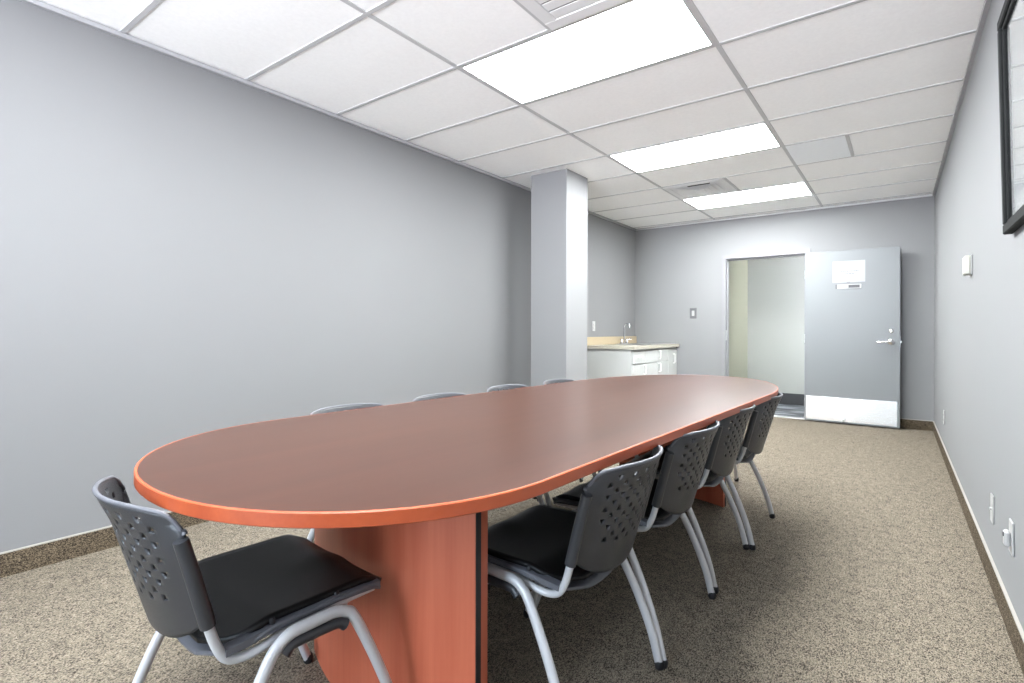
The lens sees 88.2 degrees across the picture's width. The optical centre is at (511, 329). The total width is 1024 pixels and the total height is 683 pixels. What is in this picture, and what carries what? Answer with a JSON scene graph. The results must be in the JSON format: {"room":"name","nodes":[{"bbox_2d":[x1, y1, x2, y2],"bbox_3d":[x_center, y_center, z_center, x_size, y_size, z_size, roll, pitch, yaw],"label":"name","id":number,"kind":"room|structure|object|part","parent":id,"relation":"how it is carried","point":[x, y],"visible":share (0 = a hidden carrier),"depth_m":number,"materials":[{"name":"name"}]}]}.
{"room":"conference room","nodes":[
{"label":"conference room","id":0,"kind":"room"},
{"bbox_2d":[0,0,634,552],"bbox_3d":[-1.176,-0.295,3.688,0.120,2.700,9.970,0,0,37],"label":"wall","id":1,"kind":"structure","parent":0,"point":[187,250],"depth_m":2.89,"materials":[{"name":"grey paint"}]},
{"bbox_2d":[0,511,207,577],"bbox_3d":[-1.127,1.002,3.650,0.010,0.106,9.730,0,0,37],"label":"baseboard","id":2,"kind":"structure","parent":1,"relation":"attached to","point":[15,561],"depth_m":2.40,"materials":[{"name":"carpet"}]},
{"bbox_2d":[592,321,594,330],"bbox_3d":[1.014,-0.045,6.540,0.009,0.120,0.072,0,0,37],"label":"wall outlet","id":3,"kind":"object","parent":1,"relation":"attached to","point":[593,322],"visible":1,"depth_m":6.53,"materials":[{"name":"white plastic"}]},
{"bbox_2d":[587,336,636,344],"bbox_3d":[1.331,0.140,6.957,0.021,0.100,1.489,0,0,37],"label":"backsplash","id":4,"kind":"structure","parent":1,"relation":"attached to","point":[590,340],"depth_m":6.83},
{"bbox_2d":[39,0,984,228],"bbox_3d":[0.254,-1.476,2.632,3.432,0.060,9.730,0,0,37],"label":"ceiling","id":5,"kind":"structure","parent":0,"point":[859,98],"depth_m":3.12,"materials":[{"name":"tile"}]},
{"bbox_2d":[517,0,627,29],"bbox_3d":[0.253,-1.441,2.122,0.586,0.016,0.586,0,0,37],"label":"ceiling vent","id":6,"kind":"object","parent":5,"relation":"in","point":[554,14],"visible":1,"depth_m":2.36,"materials":[{"name":"white metal"}]},
{"bbox_2d":[461,0,713,103],"bbox_3d":[0.369,-1.447,2.794,1.196,0.004,0.586,0,0,37],"label":"recessed light","id":7,"kind":"object","parent":5,"relation":"in","point":[633,34],"visible":1,"depth_m":2.73,"materials":[{"name":"white plastic"}]},
{"bbox_2d":[610,123,780,172],"bbox_3d":[1.458,-1.445,4.265,1.196,0.004,0.586,0,0,37],"label":"recessed light","id":8,"kind":"object","parent":5,"relation":"in","point":[757,137],"visible":1,"depth_m":4.22,"materials":[{"name":"white plastic"}]},
{"bbox_2d":[663,178,737,199],"bbox_3d":[1.939,-1.434,5.427,0.586,0.022,0.586,0,0,37],"label":"ceiling vent","id":9,"kind":"object","parent":5,"relation":"in","point":[717,186],"visible":1,"depth_m":5.39,"materials":[{"name":"white metal"}]},
{"bbox_2d":[684,182,812,208],"bbox_3d":[2.546,-1.442,5.736,1.196,0.004,0.586,0,0,37],"label":"recessed light","id":10,"kind":"object","parent":5,"relation":"in","point":[797,189],"visible":1,"depth_m":5.70,"materials":[{"name":"white plastic"}]},
{"bbox_2d":[0,404,1023,682],"bbox_3d":[0.925,1.110,2.934,4.400,0.100,11.220,0,0,37],"label":"floor","id":11,"kind":"structure","parent":0,"point":[868,567],"depth_m":2.05,"materials":[{"name":"carpet"}]},
{"bbox_2d":[92,476,392,682],"bbox_3d":[-0.638,0.693,1.288,0.558,0.727,0.607,0,0,41],"label":"chair","id":12,"kind":"object","parent":11,"relation":"on","point":[290,589],"visible":1,"depth_m":1.15,"materials":[{"name":"grey plastic"}]},
{"bbox_3d":[-0.790,0.486,1.113,0.433,0.306,0.138,0,0,41],"label":"backrest","id":13,"kind":"part","parent":12,"relation":"part of","materials":[{"name":"grey plastic"}]},
{"bbox_3d":[-0.803,0.837,1.480,0.051,0.420,0.525,0,0,41],"label":"leg frame","id":14,"kind":"part","parent":12,"relation":"part of","materials":[{"name":"silver metal"}]},
{"bbox_3d":[-0.608,0.634,1.323,0.416,0.056,0.395,0,0,41],"label":"seat","id":15,"kind":"part","parent":12,"relation":"part of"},
{"bbox_3d":[-0.455,0.632,1.187,0.023,0.034,0.360,0,0,41],"label":"seat rail","id":16,"kind":"part","parent":12,"relation":"part of","materials":[{"name":"grey plastic"}]},
{"bbox_3d":[-0.425,0.837,1.152,0.051,0.420,0.525,0,0,41],"label":"leg frame","id":17,"kind":"part","parent":12,"relation":"part of","materials":[{"name":"silver metal"}]},
{"bbox_2d":[307,403,383,541],"bbox_3d":[-0.516,0.693,2.135,0.607,0.727,0.558,0,0,37],"label":"chair","id":18,"kind":"object","parent":11,"relation":"on","point":[338,408],"visible":0.07,"depth_m":2.31,"materials":[{"name":"grey plastic"}]},
{"bbox_3d":[-0.635,0.837,1.912,0.525,0.420,0.051,0,0,37],"label":"leg frame","id":19,"kind":"part","parent":18,"relation":"part of","materials":[{"name":"silver metal"}]},
{"bbox_3d":[-0.702,0.486,2.273,0.138,0.306,0.433,0,0,37],"label":"backrest","id":20,"kind":"part","parent":18,"relation":"part of","materials":[{"name":"grey plastic"}]},
{"bbox_2d":[134,375,778,682],"bbox_3d":[0.354,0.688,2.360,1.157,0.742,3.392,0,0,40],"label":"conference table","id":21,"kind":"object","parent":11,"relation":"on","point":[404,493],"visible":0.91,"depth_m":1.35,"materials":[{"name":"brown wood"}]},
{"bbox_2d":[412,393,544,590],"bbox_3d":[-0.175,0.694,2.536,0.607,0.727,0.558,0,0,37],"label":"chair","id":22,"kind":"object","parent":11,"relation":"on","point":[437,395],"visible":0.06,"depth_m":2.70,"materials":[{"name":"grey plastic"}]},
{"bbox_3d":[-0.362,0.487,2.674,0.138,0.306,0.433,0,0,37],"label":"backrest","id":23,"kind":"part","parent":22,"relation":"part of","materials":[{"name":"grey plastic"}]},
{"bbox_3d":[0.003,0.839,2.715,0.525,0.420,0.051,0,0,37],"label":"leg frame","id":24,"kind":"part","parent":22,"relation":"part of","materials":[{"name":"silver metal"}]},
{"bbox_2d":[487,384,595,505],"bbox_3d":[0.161,0.695,2.965,0.607,0.727,0.558,0,0,37],"label":"chair","id":25,"kind":"object","parent":11,"relation":"on","point":[509,386],"visible":0.03,"depth_m":3.12,"materials":[{"name":"grey plastic"}]},
{"bbox_3d":[-0.025,0.488,3.103,0.138,0.306,0.433,0,0,37],"label":"backrest","id":26,"kind":"part","parent":25,"relation":"part of","materials":[{"name":"grey plastic"}]},
{"bbox_3d":[0.041,0.839,2.742,0.525,0.420,0.051,0,0,37],"label":"leg frame","id":27,"kind":"part","parent":25,"relation":"part of","materials":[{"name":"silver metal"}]},
{"bbox_2d":[488,445,663,682],"bbox_3d":[0.133,0.695,1.565,0.607,0.727,0.558,0,0,37],"label":"chair","id":28,"kind":"object","parent":11,"relation":"on","point":[561,550],"visible":0.95,"depth_m":1.38,"materials":[{"name":"grey plastic"}]},
{"bbox_3d":[-0.046,0.838,1.386,0.525,0.420,0.051,0,0,37],"label":"leg frame","id":29,"kind":"part","parent":28,"relation":"part of","materials":[{"name":"silver metal"}]},
{"bbox_3d":[-0.023,0.633,1.426,0.360,0.034,0.023,0,0,37],"label":"seat rail","id":30,"kind":"part","parent":28,"relation":"part of","materials":[{"name":"grey plastic"}]},
{"bbox_3d":[0.096,0.636,1.592,0.395,0.056,0.416,0,0,37],"label":"seat","id":31,"kind":"part","parent":28,"relation":"part of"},
{"bbox_3d":[0.252,0.839,1.788,0.525,0.420,0.051,0,0,37],"label":"leg frame","id":32,"kind":"part","parent":28,"relation":"part of","materials":[{"name":"silver metal"}]},
{"bbox_3d":[0.320,0.488,1.427,0.138,0.306,0.433,0,0,37],"label":"backrest","id":33,"kind":"part","parent":28,"relation":"part of","materials":[{"name":"grey plastic"}]},
{"bbox_2d":[537,379,637,501],"bbox_3d":[0.499,0.696,3.343,0.607,0.727,0.558,0,0,37],"label":"chair","id":34,"kind":"object","parent":11,"relation":"on","point":[552,381],"visible":0.06,"depth_m":3.55,"materials":[{"name":"grey plastic"}]},
{"bbox_3d":[0.313,0.488,3.481,0.138,0.306,0.433,0,0,37],"label":"backrest","id":35,"kind":"part","parent":34,"relation":"part of","materials":[{"name":"grey plastic"}]},
{"bbox_2d":[535,421,719,668],"bbox_3d":[0.462,0.696,2.000,0.607,0.727,0.558,0,0,37],"label":"chair","id":36,"kind":"object","parent":11,"relation":"on","point":[671,495],"visible":0.65,"depth_m":1.77,"materials":[{"name":"grey plastic"}]},
{"bbox_3d":[0.306,0.633,1.861,0.360,0.034,0.023,0,0,37],"label":"seat rail","id":37,"kind":"part","parent":36,"relation":"part of","materials":[{"name":"grey plastic"}]},
{"bbox_3d":[0.283,0.839,1.821,0.525,0.420,0.051,0,0,37],"label":"leg frame","id":38,"kind":"part","parent":36,"relation":"part of","materials":[{"name":"silver metal"}]},
{"bbox_3d":[0.425,0.637,2.027,0.395,0.056,0.416,0,0,37],"label":"seat","id":39,"kind":"part","parent":36,"relation":"part of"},
{"bbox_3d":[0.649,0.489,1.861,0.138,0.306,0.433,0,0,37],"label":"backrest","id":40,"kind":"part","parent":36,"relation":"part of","materials":[{"name":"grey plastic"}]},
{"bbox_3d":[0.581,0.840,2.222,0.525,0.420,0.051,0,0,37],"label":"leg frame","id":41,"kind":"part","parent":36,"relation":"part of","materials":[{"name":"silver metal"}]},
{"bbox_2d":[587,347,676,378],"bbox_3d":[1.587,0.644,6.780,0.645,0.835,1.469,0,0,37],"label":"base cabinet","id":42,"kind":"object","parent":11,"relation":"on","point":[601,363],"visible":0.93,"depth_m":6.28,"materials":[{"name":"white wood"}]},
{"bbox_2d":[587,336,678,349],"bbox_3d":[1.578,0.159,6.772,0.638,0.136,1.493,0,0,37],"label":"countertop","id":43,"kind":"structure","parent":42,"relation":"on","point":[592,342],"depth_m":6.54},
{"bbox_2d":[619,323,630,343],"bbox_3d":[1.530,0.050,7.017,0.129,0.281,0.227,0,0,37],"label":"faucet","id":44,"kind":"object","parent":43,"relation":"on","point":[624,339],"visible":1,"depth_m":7.02,"materials":[{"name":"silver metal"}]},
{"bbox_3d":[1.522,0.044,6.996,0.024,0.269,0.121,0,0,-33],"label":"spout","id":45,"kind":"part","parent":44,"relation":"part of","materials":[{"name":"silver metal"}]},
{"bbox_2d":[615,343,655,344],"bbox_3d":[1.653,0.262,6.875,0.400,0.157,0.620,0,0,37],"label":"sink","id":46,"kind":"object","parent":43,"relation":"in","point":[627,343],"visible":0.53,"depth_m":7.09,"materials":[{"name":"metal"}]},
{"bbox_3d":[1.484,0.321,6.174,0.020,0.150,0.348,0,0,37],"label":"drawer","id":47,"kind":"part","parent":42,"relation":"part of","materials":[{"name":"white wood"}]},
{"bbox_3d":[1.483,0.674,6.174,0.020,0.535,0.348,0,0,37],"label":"door","id":48,"kind":"part","parent":42,"relation":"part of","materials":[{"name":"white wood"}]},
{"bbox_3d":[1.702,0.674,6.471,0.020,0.535,0.370,0,0,37],"label":"door","id":49,"kind":"part","parent":42,"relation":"part of","materials":[{"name":"white wood"}]},
{"bbox_3d":[1.816,0.322,6.624,0.020,0.150,0.750,0,0,37],"label":"drawer","id":50,"kind":"part","parent":42,"relation":"part of","materials":[{"name":"white wood"}]},
{"bbox_3d":[1.928,0.675,6.776,0.020,0.535,0.370,0,0,37],"label":"door","id":51,"kind":"part","parent":42,"relation":"part of","materials":[{"name":"white wood"}]},
{"bbox_3d":[2.140,0.595,7.062,0.020,0.695,0.320,0,0,37],"label":"door","id":52,"kind":"part","parent":42,"relation":"part of","materials":[{"name":"white wood"}]},
{"bbox_2d":[619,404,755,593],"bbox_3d":[0.805,0.696,2.470,0.607,0.727,0.558,0,0,37],"label":"chair","id":53,"kind":"object","parent":11,"relation":"on","point":[719,464],"visible":0.63,"depth_m":2.24,"materials":[{"name":"grey plastic"}]},
{"bbox_3d":[0.769,0.637,2.498,0.395,0.056,0.416,0,0,37],"label":"seat","id":54,"kind":"part","parent":53,"relation":"part of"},
{"bbox_3d":[0.627,0.840,2.292,0.525,0.420,0.051,0,0,37],"label":"leg frame","id":55,"kind":"part","parent":53,"relation":"part of","materials":[{"name":"silver metal"}]},
{"bbox_3d":[0.993,0.490,2.332,0.138,0.306,0.433,0,0,37],"label":"backrest","id":56,"kind":"part","parent":53,"relation":"part of","materials":[{"name":"grey plastic"}]},
{"bbox_3d":[0.924,0.841,2.693,0.525,0.420,0.051,0,0,37],"label":"leg frame","id":57,"kind":"part","parent":53,"relation":"part of","materials":[{"name":"silver metal"}]},
{"bbox_2d":[682,374,738,481],"bbox_3d":[1.237,0.697,3.691,0.558,0.727,0.607,0,0,37],"label":"chair","id":58,"kind":"object","parent":11,"relation":"on","point":[736,478],"visible":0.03,"depth_m":3.69,"materials":[{"name":"grey plastic"}]},
{"bbox_3d":[1.415,0.842,3.512,0.051,0.420,0.525,0,0,37],"label":"leg frame","id":59,"kind":"part","parent":58,"relation":"part of","materials":[{"name":"silver metal"}]},
{"bbox_2d":[665,392,782,550],"bbox_3d":[1.141,0.697,2.887,0.607,0.727,0.558,0,0,35],"label":"chair","id":60,"kind":"object","parent":11,"relation":"on","point":[761,418],"visible":0.61,"depth_m":2.64,"materials":[{"name":"grey plastic"}]},
{"bbox_3d":[1.104,0.638,2.914,0.395,0.056,0.416,0,0,36],"label":"seat","id":61,"kind":"part","parent":60,"relation":"part of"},
{"bbox_3d":[0.966,0.841,2.705,0.525,0.420,0.051,0,0,36],"label":"leg frame","id":62,"kind":"part","parent":60,"relation":"part of","materials":[{"name":"silver metal"}]},
{"bbox_3d":[1.256,0.842,3.112,0.525,0.420,0.051,0,0,36],"label":"leg frame","id":63,"kind":"part","parent":60,"relation":"part of","materials":[{"name":"silver metal"}]},
{"bbox_3d":[1.331,0.491,2.752,0.138,0.306,0.433,0,0,35],"label":"backrest","id":64,"kind":"part","parent":60,"relation":"part of","materials":[{"name":"grey plastic"}]},
{"bbox_2d":[531,168,587,386],"bbox_3d":[0.450,-0.195,5.008,0.388,2.508,0.395,0,0,37],"label":"column","id":65,"kind":"structure","parent":0,"point":[559,198],"depth_m":4.86,"materials":[{"name":"paint"}]},
{"bbox_2d":[729,260,747,377],"bbox_3d":[3.162,-0.285,7.482,0.100,2.700,1.250,0,0,37],"label":"wall","id":66,"kind":"structure","parent":0,"point":[738,270],"depth_m":7.44,"materials":[{"name":"beige paint"}]},
{"bbox_2d":[747,256,804,393],"bbox_3d":[4.774,-0.281,7.005,3.060,2.700,0.100,0,0,37],"label":"wall","id":67,"kind":"structure","parent":0,"point":[776,286],"depth_m":7.63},
{"bbox_2d":[779,393,803,405],"bbox_3d":[4.698,0.989,6.990,2.960,0.160,0.010,0,0,37],"label":"baseboard","id":68,"kind":"structure","parent":67,"relation":"attached to","point":[787,398],"depth_m":7.51,"materials":[{"name":"grey rubber"}]},
{"bbox_2d":[635,194,934,420],"bbox_3d":[3.152,-0.285,6.613,3.359,2.700,0.120,0,0,37],"label":"wall","id":69,"kind":"structure","parent":0,"point":[678,269],"depth_m":6.55,"materials":[{"name":"paint"}]},
{"bbox_2d":[690,308,696,318],"bbox_3d":[2.426,-0.221,7.068,0.088,0.140,0.010,0,0,37],"label":"light switch","id":70,"kind":"object","parent":69,"relation":"attached to","point":[693,311],"visible":1,"depth_m":7.07,"materials":[{"name":"white plastic"}]},
{"bbox_2d":[721,249,809,417],"bbox_3d":[3.165,0.053,6.601,1.005,2.025,0.162,0,0,37],"label":"trim","id":71,"kind":"structure","parent":69,"relation":"attached to","point":[801,252],"depth_m":6.81,"materials":[{"name":"paint"}]},
{"bbox_2d":[636,194,932,229],"bbox_3d":[3.111,-1.427,6.558,3.309,0.020,0.020,0,0,37],"label":"trim","id":72,"kind":"structure","parent":69,"relation":"attached to","point":[927,195],"depth_m":6.33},
{"bbox_2d":[774,415,804,419],"bbox_3d":[3.142,1.061,6.574,0.905,0.008,0.110,0,0,37],"label":"trim","id":73,"kind":"structure","parent":69,"relation":"attached to","point":[774,415],"depth_m":6.37,"materials":[{"name":"metal"}]},
{"bbox_2d":[804,246,901,428],"bbox_3d":[3.781,0.080,5.896,0.925,1.945,0.112,0,0,38],"label":"door","id":74,"kind":"structure","parent":69,"relation":"in","point":[852,341],"depth_m":5.88,"materials":[{"name":"paint"}]},
{"bbox_2d":[836,284,860,288],"bbox_3d":[3.764,-0.485,5.906,0.244,0.048,0.009,0,0,38],"label":"sign","id":75,"kind":"object","parent":74,"relation":"attached to","point":[844,286],"visible":1,"depth_m":5.91,"materials":[{"name":"white plastic"}]},
{"bbox_2d":[833,260,864,282],"bbox_3d":[3.768,-0.646,5.908,0.310,0.252,0.002,0,0,38],"label":"paper notice","id":76,"kind":"object","parent":74,"relation":"attached to","point":[843,271],"visible":1,"depth_m":5.90,"materials":[{"name":"white paper"}]},
{"bbox_3d":[3.772,0.901,5.902,0.861,0.267,0.003,0,0,38],"label":"kick plate","id":77,"kind":"part","parent":74,"relation":"part of","materials":[{"name":"silver metal"}]},
{"bbox_3d":[4.019,0.128,5.678,0.161,0.068,0.058,0,0,38],"label":"lever handle","id":78,"kind":"part","parent":74,"relation":"part of","materials":[{"name":"silver metal"}]},
{"bbox_2d":[900,418,932,430],"bbox_3d":[3.988,1.014,5.910,1.134,0.106,0.010,0,0,37],"label":"baseboard","id":79,"kind":"structure","parent":69,"relation":"attached to","point":[927,425],"depth_m":5.65,"materials":[{"name":"carpet"}]},
{"bbox_2d":[934,0,1023,630],"bbox_3d":[1.646,-0.288,1.600,0.120,2.700,9.971,0,0,36],"label":"wall","id":80,"kind":"structure","parent":0,"point":[979,317],"depth_m":2.48,"materials":[{"name":"paint"}]},
{"bbox_2d":[19,0,990,230],"bbox_3d":[0.254,-1.433,2.632,3.432,0.022,9.730,0,0,37],"label":"trim","id":81,"kind":"structure","parent":80,"relation":"attached to","point":[37,3],"depth_m":3.02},
{"bbox_2d":[962,254,972,275],"bbox_3d":[2.457,-0.346,2.848,0.034,0.108,0.112,0,0,36],"label":"thermostat","id":82,"kind":"object","parent":80,"relation":"attached to","point":[967,261],"visible":1,"depth_m":2.81,"materials":[{"name":"white plastic"}]},
{"bbox_3d":[2.467,-0.346,2.840,0.008,0.108,0.112,0,0,36],"label":"plate","id":83,"kind":"part","parent":82,"relation":"part of","materials":[{"name":"white plastic"}]},
{"bbox_2d":[933,421,1023,674],"bbox_3d":[1.587,1.009,1.635,0.010,0.106,9.720,0,0,36],"label":"baseboard","id":84,"kind":"structure","parent":80,"relation":"attached to","point":[1015,631],"depth_m":2.21,"materials":[{"name":"carpet"}]},
{"bbox_2d":[989,493,994,524],"bbox_3d":[1.993,0.743,2.195,0.012,0.116,0.070,0,0,36],"label":"wall plate","id":85,"kind":"object","parent":80,"relation":"attached to","point":[992,498],"visible":1,"depth_m":2.17,"materials":[{"name":"white plastic"}]},
{"bbox_2d":[1002,518,1014,556],"bbox_3d":[1.723,0.719,1.835,0.027,0.116,0.070,0,0,36],"label":"wall outlet","id":86,"kind":"object","parent":80,"relation":"attached to","point":[1008,535],"visible":1,"depth_m":1.82,"materials":[{"name":"white plastic"}]},
{"bbox_2d":[1002,529,1010,546],"bbox_3d":[1.720,0.724,1.837,0.021,0.054,0.036,0,0,37],"label":"plug","id":87,"kind":"object","parent":86,"relation":"attached to","point":[1006,533],"depth_m":1.82,"materials":[{"name":"white plastic"}]},
{"bbox_3d":[1.731,0.719,1.829,0.006,0.116,0.070,0,0,36],"label":"plate","id":88,"kind":"part","parent":86,"relation":"part of","materials":[{"name":"white plastic"}]},
{"bbox_2d":[997,0,1023,234],"bbox_3d":[1.395,-0.704,1.395,0.029,0.745,1.100,-1,-1,36],"label":"framed picture","id":89,"kind":"object","parent":80,"relation":"attached to","point":[1010,25],"visible":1,"depth_m":1.74,"materials":[{"name":"metal"}]},
{"bbox_3d":[1.396,-0.704,1.394,0.004,0.653,1.008,-1,-1,36],"label":"glass","id":90,"kind":"part","parent":89,"relation":"part of","materials":[{"name":"clear glass"}]},
{"bbox_2d":[1011,5,1023,195],"bbox_3d":[1.399,-0.704,1.391,0.005,0.527,0.882,-1,-1,36],"label":"print","id":91,"kind":"object","parent":89,"relation":"attached to","point":[1017,38],"depth_m":1.67}
]}

